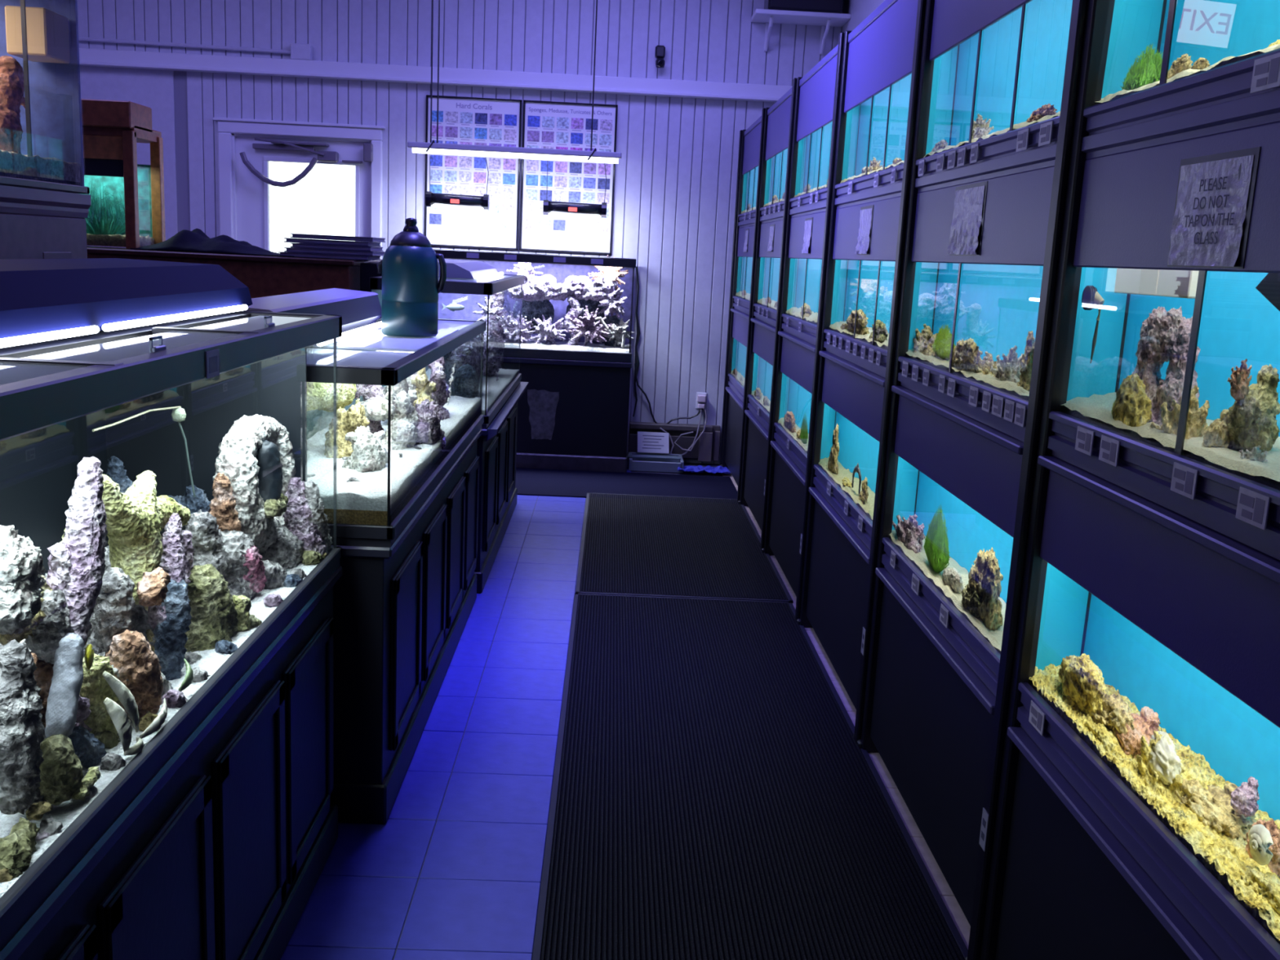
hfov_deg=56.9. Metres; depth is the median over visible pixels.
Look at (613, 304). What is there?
coral
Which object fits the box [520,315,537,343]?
coral
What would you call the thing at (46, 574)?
rock
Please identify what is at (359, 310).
hood
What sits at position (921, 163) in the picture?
label
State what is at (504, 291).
aquarium
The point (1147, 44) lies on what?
aquarium
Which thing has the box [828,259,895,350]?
aquarium
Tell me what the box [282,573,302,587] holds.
rock
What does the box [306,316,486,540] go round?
aquarium
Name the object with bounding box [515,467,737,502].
mat
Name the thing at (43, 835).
rock
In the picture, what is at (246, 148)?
door
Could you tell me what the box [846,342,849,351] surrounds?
print
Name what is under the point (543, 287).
table coral
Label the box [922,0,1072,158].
aquarium
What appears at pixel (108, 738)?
rock
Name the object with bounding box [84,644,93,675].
fish
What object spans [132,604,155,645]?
rock
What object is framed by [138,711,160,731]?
rock
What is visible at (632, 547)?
floor mat
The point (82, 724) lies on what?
rock
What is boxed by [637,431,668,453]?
sign
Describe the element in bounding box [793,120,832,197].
aquarium
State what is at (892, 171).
print
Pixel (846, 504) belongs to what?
print
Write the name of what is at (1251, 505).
label
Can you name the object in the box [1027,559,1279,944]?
aquarium
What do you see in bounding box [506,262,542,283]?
coral
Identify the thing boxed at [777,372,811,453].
aquarium
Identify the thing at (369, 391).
rock
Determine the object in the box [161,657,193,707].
rock
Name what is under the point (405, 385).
rock
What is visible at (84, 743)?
rock
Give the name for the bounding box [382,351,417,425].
rock
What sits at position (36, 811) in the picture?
rock
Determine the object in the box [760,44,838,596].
rack
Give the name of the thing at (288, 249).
folder
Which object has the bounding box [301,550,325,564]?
rock
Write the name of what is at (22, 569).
rock
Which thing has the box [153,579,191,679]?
column
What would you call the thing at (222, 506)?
rock
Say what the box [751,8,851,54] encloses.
wall shelf
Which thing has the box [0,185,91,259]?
stand
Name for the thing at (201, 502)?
rock
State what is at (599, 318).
coral
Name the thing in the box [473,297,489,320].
coral
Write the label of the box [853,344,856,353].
print
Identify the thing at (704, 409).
cord
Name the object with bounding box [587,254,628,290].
coral
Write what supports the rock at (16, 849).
in the aquarium at (221, 369)
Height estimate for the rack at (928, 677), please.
2.452 m
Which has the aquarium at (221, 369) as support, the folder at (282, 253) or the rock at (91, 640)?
the rock at (91, 640)
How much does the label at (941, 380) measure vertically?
0.032 m
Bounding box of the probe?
[92,405,195,497]
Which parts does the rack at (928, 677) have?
post, cabinet door, label rail, hood panel, label rail, panel, hood panel, label rail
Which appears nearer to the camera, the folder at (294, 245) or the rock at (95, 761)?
the rock at (95, 761)
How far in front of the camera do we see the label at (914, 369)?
3.38 m
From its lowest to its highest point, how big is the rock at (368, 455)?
0.181 m
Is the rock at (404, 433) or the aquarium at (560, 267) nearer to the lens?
the rock at (404, 433)
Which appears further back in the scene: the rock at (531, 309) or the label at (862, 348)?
the rock at (531, 309)
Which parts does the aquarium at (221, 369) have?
lid, panel, shell blade, shell blade, lid, shell blade, shell blade, lid handle, lid, lid handle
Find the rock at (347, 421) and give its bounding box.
[324,398,369,458]
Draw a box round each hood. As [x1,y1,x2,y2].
[0,257,253,347]
[242,288,381,346]
[437,258,503,279]
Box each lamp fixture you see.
[425,153,489,209]
[542,163,607,217]
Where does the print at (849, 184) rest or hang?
attached to the rack at (862, 214)
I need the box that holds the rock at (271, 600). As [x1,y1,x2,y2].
[263,594,284,607]
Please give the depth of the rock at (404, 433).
3.79 m
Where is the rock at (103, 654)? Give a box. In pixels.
[97,651,105,656]
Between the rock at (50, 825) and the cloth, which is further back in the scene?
the cloth
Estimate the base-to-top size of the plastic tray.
0.096 m
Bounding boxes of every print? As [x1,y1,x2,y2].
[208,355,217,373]
[826,484,830,493]
[844,502,847,513]
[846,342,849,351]
[848,182,851,192]
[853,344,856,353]
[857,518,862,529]
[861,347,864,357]
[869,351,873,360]
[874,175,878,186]
[876,353,879,364]
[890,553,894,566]
[891,170,894,181]
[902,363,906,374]
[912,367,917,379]
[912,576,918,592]
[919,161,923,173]
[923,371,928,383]
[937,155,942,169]
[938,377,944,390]
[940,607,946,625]
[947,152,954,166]
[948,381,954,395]
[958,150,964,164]
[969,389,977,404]
[970,146,977,160]
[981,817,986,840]
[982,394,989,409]
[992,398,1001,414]
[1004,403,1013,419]
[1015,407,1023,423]
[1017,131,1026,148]
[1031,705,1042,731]
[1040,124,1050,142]
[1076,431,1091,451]
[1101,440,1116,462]
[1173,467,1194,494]
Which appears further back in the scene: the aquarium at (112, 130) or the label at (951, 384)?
the aquarium at (112, 130)
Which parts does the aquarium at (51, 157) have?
glass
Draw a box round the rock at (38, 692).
[35,684,46,743]
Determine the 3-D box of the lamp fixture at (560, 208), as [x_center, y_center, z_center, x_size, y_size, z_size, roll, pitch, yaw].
[-0.444,-2.021,8.178,0.438,0.385,0.102,2,11,-2]
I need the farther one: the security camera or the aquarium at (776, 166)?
the security camera
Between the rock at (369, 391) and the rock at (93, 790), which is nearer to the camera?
the rock at (93, 790)
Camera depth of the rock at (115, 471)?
2.65 m
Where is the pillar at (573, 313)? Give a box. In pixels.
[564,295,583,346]
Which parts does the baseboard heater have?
post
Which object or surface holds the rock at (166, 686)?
in the aquarium at (221, 369)
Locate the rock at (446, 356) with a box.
[443,351,458,395]
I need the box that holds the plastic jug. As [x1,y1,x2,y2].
[376,217,446,337]
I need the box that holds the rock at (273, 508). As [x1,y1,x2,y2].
[263,493,288,519]
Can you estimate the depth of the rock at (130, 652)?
1.82 m
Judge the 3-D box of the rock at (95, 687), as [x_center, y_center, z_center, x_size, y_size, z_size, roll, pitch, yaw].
[-0.811,0.329,1.771,0.071,0.151,0.077,2,11,-2]
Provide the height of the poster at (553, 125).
1.062 m
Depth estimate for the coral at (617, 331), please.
8.41 m
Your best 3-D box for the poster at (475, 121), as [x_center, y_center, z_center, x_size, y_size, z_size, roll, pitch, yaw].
[-1.217,-2.228,8.598,0.685,1.062,0.025,2,11,-2]
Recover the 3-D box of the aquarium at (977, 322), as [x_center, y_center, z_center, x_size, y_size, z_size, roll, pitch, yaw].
[0.980,-0.446,2.991,0.318,0.464,1.246,2,11,-2]
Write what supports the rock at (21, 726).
in the aquarium at (221, 369)
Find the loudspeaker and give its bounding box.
[764,0,843,13]
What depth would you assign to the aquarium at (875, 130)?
4.11 m
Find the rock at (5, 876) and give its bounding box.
[0,868,13,882]
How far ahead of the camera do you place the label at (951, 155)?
3.11 m
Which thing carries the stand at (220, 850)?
on the floor
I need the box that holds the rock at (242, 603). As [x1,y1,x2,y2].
[232,595,251,631]
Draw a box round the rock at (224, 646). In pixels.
[214,640,237,654]
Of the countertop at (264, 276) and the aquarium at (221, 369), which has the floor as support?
the countertop at (264, 276)
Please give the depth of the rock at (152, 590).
1.93 m
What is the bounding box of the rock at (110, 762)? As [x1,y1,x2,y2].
[99,753,125,770]
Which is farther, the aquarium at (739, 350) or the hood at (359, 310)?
the aquarium at (739, 350)
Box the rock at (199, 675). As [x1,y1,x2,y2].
[192,666,210,682]
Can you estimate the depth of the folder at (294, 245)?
5.84 m
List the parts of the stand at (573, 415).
moulding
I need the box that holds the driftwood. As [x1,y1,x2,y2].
[0,55,25,153]
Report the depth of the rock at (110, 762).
1.69 m
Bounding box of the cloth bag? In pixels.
[130,228,293,257]
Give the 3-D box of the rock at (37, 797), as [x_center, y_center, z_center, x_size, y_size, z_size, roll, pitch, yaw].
[-0.800,0.411,1.555,0.037,0.045,0.042,2,11,-2]
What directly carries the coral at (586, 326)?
in the aquarium at (560, 267)
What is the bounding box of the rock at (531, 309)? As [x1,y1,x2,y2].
[521,298,621,346]
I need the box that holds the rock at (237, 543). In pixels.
[220,528,257,599]
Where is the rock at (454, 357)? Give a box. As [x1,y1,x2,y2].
[444,314,489,392]
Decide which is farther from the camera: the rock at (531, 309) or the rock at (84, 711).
the rock at (531, 309)
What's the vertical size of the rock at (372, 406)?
0.089 m
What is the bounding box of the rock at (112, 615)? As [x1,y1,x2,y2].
[89,567,136,653]
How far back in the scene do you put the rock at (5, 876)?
1.39 m
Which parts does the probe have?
rod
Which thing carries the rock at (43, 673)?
in the aquarium at (221, 369)
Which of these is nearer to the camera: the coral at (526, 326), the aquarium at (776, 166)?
the aquarium at (776, 166)
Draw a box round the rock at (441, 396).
[427,356,449,420]
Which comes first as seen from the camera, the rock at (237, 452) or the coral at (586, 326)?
the rock at (237, 452)
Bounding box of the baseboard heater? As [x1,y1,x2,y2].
[627,421,720,462]
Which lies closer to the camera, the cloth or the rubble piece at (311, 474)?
the rubble piece at (311, 474)
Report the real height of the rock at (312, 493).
0.243 m
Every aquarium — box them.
[0,0,89,194]
[0,311,342,936]
[80,98,165,248]
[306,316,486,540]
[369,274,524,423]
[433,248,635,362]
[730,337,746,387]
[735,256,752,301]
[740,165,758,213]
[751,352,773,413]
[756,257,780,311]
[763,148,787,207]
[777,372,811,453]
[785,257,822,324]
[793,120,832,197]
[817,402,879,520]
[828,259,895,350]
[840,73,911,183]
[888,454,1013,653]
[904,262,1043,400]
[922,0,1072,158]
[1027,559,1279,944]
[1058,266,1279,489]
[1093,0,1279,105]
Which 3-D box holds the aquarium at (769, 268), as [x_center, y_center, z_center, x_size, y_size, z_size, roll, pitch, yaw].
[0.900,-1.165,6.732,0.318,0.464,1.226,2,11,-2]
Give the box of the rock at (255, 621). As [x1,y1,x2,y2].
[248,614,262,628]
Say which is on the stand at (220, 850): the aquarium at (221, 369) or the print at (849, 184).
the aquarium at (221, 369)
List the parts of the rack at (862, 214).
post, cabinet door, label rail, hood panel, label rail, hood panel, label rail, rail, panel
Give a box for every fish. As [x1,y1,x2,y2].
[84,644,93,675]
[441,302,464,311]
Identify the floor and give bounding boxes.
[280,460,970,959]
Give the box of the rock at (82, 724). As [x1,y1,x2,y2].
[74,721,92,731]
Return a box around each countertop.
[86,244,382,298]
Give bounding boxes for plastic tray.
[627,452,684,472]
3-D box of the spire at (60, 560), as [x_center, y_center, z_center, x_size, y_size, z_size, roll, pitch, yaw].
[-0.796,0.140,1.636,0.058,0.117,0.060,2,11,-2]
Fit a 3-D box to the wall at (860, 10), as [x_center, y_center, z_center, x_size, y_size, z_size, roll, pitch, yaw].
[1.558,-0.820,2.983,0.100,3.860,12.300,2,11,-2]
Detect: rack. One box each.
[719,115,761,485]
[737,88,791,530]
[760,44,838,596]
[795,0,918,709]
[853,0,1059,925]
[964,0,1279,959]
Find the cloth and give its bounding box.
[677,465,730,474]
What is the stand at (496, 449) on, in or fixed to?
on the floor
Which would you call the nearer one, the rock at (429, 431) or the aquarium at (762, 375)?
the rock at (429, 431)
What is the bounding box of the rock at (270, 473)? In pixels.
[256,440,283,502]
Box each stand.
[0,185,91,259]
[0,559,342,959]
[330,425,482,824]
[474,381,528,593]
[515,357,631,472]
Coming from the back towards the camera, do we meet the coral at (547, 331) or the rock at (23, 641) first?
the coral at (547, 331)
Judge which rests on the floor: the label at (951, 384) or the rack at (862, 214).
the rack at (862, 214)
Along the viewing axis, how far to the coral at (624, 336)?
8.38 m
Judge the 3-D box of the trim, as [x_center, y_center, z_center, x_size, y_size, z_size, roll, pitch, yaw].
[-1.849,-2.903,8.427,6.560,0.110,0.100,2,11,-2]
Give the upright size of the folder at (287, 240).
0.022 m
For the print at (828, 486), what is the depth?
4.61 m
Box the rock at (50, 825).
[38,817,62,835]
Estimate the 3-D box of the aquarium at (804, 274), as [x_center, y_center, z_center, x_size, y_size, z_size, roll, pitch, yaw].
[0.926,-0.929,5.505,0.318,0.464,1.226,2,11,-2]
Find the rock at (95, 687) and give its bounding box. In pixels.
[79,653,119,735]
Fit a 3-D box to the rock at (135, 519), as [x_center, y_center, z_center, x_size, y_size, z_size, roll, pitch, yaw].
[-0.864,0.077,2.061,0.085,0.244,0.376,1,11,-9]
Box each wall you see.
[76,0,844,464]
[841,0,884,32]
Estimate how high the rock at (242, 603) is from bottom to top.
0.087 m
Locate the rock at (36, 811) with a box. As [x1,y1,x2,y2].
[25,800,53,820]
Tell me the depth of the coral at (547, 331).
8.40 m
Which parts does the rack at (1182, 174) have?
post, cabinet door, label rail, hood panel, label rail, hood panel, label rail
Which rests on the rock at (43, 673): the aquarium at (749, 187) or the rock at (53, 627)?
the rock at (53, 627)
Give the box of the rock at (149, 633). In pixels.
[144,605,155,651]
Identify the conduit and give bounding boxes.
[78,36,312,60]
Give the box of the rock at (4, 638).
[0,575,52,645]
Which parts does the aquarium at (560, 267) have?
pane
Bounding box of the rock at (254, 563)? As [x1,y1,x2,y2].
[242,545,266,592]
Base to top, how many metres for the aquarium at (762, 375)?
0.449 m
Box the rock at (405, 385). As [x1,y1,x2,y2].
[400,378,413,404]
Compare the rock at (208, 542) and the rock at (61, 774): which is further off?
the rock at (208, 542)
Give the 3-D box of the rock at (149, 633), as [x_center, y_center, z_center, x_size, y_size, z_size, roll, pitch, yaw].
[-0.919,0.312,2.137,0.100,0.178,0.128,2,11,-2]
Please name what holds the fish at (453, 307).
in the aquarium at (504, 291)
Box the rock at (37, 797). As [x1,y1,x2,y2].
[28,787,46,805]
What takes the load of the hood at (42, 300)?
on the aquarium at (221, 369)
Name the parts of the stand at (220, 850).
door, door frame, door, door frame, door, door frame, door, door frame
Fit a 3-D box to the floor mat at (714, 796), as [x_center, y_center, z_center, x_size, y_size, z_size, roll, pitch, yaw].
[0.249,0.981,3.164,1.000,0.012,4.632,2,11,-2]
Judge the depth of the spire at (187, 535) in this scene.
2.19 m
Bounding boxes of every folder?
[278,251,380,260]
[284,237,381,246]
[284,247,385,256]
[289,233,385,242]
[289,242,382,251]
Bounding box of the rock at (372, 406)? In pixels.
[360,395,394,421]
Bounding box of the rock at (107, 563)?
[104,547,111,569]
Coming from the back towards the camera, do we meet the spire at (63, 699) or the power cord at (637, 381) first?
the power cord at (637, 381)
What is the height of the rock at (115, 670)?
0.061 m
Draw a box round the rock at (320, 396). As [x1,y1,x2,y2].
[306,382,356,412]
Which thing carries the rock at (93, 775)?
in the aquarium at (221, 369)
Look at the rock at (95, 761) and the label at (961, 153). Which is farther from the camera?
the label at (961, 153)
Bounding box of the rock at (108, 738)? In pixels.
[93,730,120,748]
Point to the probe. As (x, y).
(178, 414)
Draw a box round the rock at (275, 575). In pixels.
[262,560,287,589]
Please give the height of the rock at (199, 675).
0.053 m
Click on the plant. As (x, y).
(100, 226)
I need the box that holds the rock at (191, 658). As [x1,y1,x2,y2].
[184,651,202,664]
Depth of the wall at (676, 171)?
8.50 m
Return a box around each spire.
[44,632,84,737]
[46,542,72,591]
[62,456,107,645]
[146,512,186,629]
[182,530,194,604]
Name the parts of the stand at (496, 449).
door, door frame, moulding, door, door frame, sloped moulding, door, door frame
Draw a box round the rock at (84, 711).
[75,694,91,722]
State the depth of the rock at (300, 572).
2.68 m
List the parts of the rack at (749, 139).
post, cabinet door, label rail, hood panel, label rail, hood panel, label rail, panel, rail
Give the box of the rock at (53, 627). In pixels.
[24,588,74,664]
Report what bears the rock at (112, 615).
on the rock at (103, 654)
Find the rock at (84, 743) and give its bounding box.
[67,725,99,762]
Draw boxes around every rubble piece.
[306,473,315,477]
[346,477,360,482]
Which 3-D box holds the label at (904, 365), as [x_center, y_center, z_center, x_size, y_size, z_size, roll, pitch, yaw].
[0.783,-0.329,3.499,0.001,0.032,0.051,2,11,-2]
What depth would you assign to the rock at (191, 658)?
2.13 m
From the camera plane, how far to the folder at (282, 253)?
5.85 m
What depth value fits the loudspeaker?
8.15 m
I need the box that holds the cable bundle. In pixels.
[632,266,640,417]
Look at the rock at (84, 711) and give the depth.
1.66 m
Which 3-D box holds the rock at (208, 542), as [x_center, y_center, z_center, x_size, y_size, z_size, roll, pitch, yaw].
[-0.880,0.151,2.375,0.092,0.191,0.127,2,11,-2]
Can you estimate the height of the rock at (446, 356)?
0.318 m
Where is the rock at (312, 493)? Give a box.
[303,480,333,555]
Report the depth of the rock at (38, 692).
1.61 m
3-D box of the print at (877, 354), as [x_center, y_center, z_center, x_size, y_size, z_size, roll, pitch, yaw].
[0.776,-0.396,3.852,0.001,0.032,0.045,2,11,-2]
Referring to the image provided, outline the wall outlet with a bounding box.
[695,392,706,408]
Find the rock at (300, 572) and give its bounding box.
[289,568,306,578]
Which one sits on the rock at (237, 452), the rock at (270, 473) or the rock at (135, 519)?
the rock at (270, 473)
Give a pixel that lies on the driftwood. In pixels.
(11, 73)
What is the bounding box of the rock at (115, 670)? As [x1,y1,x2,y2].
[111,664,128,680]
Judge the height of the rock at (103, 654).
0.162 m
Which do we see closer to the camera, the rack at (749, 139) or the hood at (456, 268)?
the hood at (456, 268)
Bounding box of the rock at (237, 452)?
[212,413,295,553]
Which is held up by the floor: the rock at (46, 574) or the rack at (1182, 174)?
the rack at (1182, 174)
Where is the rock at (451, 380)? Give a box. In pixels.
[445,363,456,404]
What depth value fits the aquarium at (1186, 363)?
1.84 m
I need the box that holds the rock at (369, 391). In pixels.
[354,384,385,434]
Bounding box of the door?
[213,117,385,259]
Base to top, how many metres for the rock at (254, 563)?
0.116 m
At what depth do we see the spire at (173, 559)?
2.07 m
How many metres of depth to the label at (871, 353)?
3.95 m
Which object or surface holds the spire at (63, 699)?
on the rock at (61, 774)
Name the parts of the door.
latch plate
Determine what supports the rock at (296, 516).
in the aquarium at (221, 369)
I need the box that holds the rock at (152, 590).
[136,566,171,606]
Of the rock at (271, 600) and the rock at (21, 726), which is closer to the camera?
the rock at (21, 726)
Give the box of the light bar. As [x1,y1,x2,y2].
[407,0,622,164]
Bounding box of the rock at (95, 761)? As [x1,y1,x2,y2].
[80,737,106,768]
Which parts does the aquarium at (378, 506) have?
panel, lid, lid, lid, pane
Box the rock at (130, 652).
[104,629,163,719]
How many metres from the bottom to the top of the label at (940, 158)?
0.032 m
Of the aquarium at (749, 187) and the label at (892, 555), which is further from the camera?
the aquarium at (749, 187)
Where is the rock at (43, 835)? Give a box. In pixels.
[35,830,49,841]
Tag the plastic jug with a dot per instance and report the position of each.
(411, 286)
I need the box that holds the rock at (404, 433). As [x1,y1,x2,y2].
[381,384,419,449]
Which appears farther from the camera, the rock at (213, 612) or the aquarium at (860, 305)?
the aquarium at (860, 305)
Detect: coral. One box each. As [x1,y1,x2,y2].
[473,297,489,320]
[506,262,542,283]
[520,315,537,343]
[522,274,620,301]
[527,315,565,344]
[565,306,613,346]
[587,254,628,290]
[595,316,612,334]
[597,289,626,318]
[604,317,635,347]
[621,330,626,347]
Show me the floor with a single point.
(453, 871)
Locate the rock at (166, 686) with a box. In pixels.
[160,671,173,697]
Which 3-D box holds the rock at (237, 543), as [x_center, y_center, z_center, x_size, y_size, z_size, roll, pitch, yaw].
[-0.869,0.210,2.490,0.116,0.212,0.196,2,11,-2]
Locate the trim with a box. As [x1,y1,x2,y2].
[79,48,791,102]
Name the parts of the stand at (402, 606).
door, moulding, door frame, door, door frame, door, door frame, door, door frame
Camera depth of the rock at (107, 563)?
2.18 m
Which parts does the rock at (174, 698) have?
shell blade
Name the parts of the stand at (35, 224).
moulding, inset panel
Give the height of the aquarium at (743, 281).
0.464 m
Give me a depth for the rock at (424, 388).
4.09 m
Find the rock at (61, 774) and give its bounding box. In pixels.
[38,733,84,805]
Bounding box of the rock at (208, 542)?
[184,509,228,574]
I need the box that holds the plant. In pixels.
[82,182,125,235]
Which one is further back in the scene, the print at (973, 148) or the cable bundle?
the cable bundle
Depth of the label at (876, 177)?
3.99 m
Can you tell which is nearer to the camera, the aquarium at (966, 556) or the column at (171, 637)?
the column at (171, 637)
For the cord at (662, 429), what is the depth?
8.89 m
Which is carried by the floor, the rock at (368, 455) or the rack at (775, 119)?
the rack at (775, 119)
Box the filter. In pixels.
[4,5,70,63]
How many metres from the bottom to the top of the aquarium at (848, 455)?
0.449 m
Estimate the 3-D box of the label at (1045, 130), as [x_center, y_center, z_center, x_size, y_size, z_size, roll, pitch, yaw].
[0.832,-0.711,2.429,0.001,0.032,0.056,2,11,-2]
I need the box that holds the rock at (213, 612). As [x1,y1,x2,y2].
[184,564,238,652]
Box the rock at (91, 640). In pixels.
[83,628,99,657]
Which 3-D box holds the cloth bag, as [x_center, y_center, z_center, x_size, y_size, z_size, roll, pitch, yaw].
[-2.109,-1.208,5.986,0.800,0.118,0.340,2,11,-2]
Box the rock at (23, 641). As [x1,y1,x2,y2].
[0,639,33,653]
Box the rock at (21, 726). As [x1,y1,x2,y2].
[0,639,44,814]
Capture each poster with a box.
[424,94,522,249]
[519,100,617,254]
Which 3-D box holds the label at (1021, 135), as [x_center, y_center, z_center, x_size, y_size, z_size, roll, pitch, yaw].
[0.829,-0.737,2.566,0.001,0.032,0.056,2,11,-2]
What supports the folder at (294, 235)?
on the folder at (287, 240)
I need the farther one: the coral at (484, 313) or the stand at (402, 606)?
the coral at (484, 313)
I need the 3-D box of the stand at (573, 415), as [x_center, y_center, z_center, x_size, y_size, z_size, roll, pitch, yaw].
[-0.808,-0.511,8.621,1.457,0.794,0.484,2,11,-2]
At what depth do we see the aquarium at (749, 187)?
7.98 m
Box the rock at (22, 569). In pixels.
[0,524,46,635]
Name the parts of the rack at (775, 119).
post, cabinet door, label rail, hood panel, label rail, hood panel, label rail, panel, rail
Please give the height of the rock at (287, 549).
0.213 m
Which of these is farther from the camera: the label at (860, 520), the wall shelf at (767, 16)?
the wall shelf at (767, 16)
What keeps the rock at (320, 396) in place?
in the aquarium at (378, 506)
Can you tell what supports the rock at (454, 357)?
in the aquarium at (504, 291)
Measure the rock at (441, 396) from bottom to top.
0.305 m
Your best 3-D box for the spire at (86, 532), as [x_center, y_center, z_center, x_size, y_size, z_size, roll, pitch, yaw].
[-0.774,0.103,1.640,0.061,0.262,0.115,2,11,-2]
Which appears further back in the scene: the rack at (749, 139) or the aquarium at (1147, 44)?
the rack at (749, 139)
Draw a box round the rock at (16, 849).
[0,817,40,878]
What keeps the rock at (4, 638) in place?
on the rock at (53, 627)
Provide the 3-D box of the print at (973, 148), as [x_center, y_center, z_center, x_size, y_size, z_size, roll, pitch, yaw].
[0.821,-0.803,2.909,0.001,0.032,0.046,2,11,-2]
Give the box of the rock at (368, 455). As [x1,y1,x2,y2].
[342,425,387,472]
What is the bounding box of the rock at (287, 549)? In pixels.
[259,526,303,568]
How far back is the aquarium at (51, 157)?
3.27 m
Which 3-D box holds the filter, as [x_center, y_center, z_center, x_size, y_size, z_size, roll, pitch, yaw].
[-1.613,-1.192,3.169,0.105,0.120,0.140,2,11,-2]
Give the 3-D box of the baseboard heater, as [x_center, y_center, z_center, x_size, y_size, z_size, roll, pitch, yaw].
[0.260,-0.289,8.969,0.690,0.270,0.090,2,11,-2]
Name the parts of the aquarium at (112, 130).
panel, frame, corner post, corner post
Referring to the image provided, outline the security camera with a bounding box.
[654,44,665,68]
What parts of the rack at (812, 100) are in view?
post, cabinet door, label rail, hood panel, label rail, hood panel, label rail, panel, rail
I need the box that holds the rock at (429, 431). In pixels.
[414,399,445,451]
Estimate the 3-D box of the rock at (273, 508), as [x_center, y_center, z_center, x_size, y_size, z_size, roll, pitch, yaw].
[-0.822,0.060,2.666,0.049,0.050,0.122,2,11,-2]
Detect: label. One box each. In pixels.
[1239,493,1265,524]
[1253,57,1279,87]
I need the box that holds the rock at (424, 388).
[411,367,436,407]
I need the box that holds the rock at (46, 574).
[44,573,93,635]
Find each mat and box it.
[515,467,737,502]
[532,593,968,959]
[575,493,793,603]
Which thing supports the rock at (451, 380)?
in the aquarium at (378, 506)
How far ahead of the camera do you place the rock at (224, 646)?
2.18 m
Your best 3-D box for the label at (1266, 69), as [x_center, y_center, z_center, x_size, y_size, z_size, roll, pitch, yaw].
[0.850,-0.552,1.604,0.001,0.032,0.061,2,11,-2]
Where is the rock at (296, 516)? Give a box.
[282,477,327,555]
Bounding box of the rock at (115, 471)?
[105,456,133,493]
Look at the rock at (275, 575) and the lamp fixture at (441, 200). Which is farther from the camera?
the lamp fixture at (441, 200)
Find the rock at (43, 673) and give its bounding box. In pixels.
[31,653,53,728]
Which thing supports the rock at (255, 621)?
in the aquarium at (221, 369)
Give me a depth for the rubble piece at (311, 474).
3.25 m
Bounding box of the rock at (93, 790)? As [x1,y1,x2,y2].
[75,785,97,799]
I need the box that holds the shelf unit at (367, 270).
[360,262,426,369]
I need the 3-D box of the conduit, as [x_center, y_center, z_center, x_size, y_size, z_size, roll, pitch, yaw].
[-3.676,-3.091,8.356,2.690,0.110,0.070,2,11,-2]
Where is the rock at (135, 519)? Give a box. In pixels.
[102,470,190,604]
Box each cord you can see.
[634,363,702,423]
[659,409,702,455]
[674,408,706,451]
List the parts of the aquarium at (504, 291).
panel, lid, lid, pane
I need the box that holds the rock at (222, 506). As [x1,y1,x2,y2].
[208,472,241,531]
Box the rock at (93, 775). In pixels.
[71,766,101,800]
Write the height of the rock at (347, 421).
0.225 m
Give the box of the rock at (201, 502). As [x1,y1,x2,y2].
[167,484,211,514]
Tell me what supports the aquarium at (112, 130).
on the countertop at (264, 276)
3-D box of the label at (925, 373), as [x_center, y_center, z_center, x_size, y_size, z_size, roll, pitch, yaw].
[0.788,-0.283,3.263,0.001,0.032,0.047,2,11,-2]

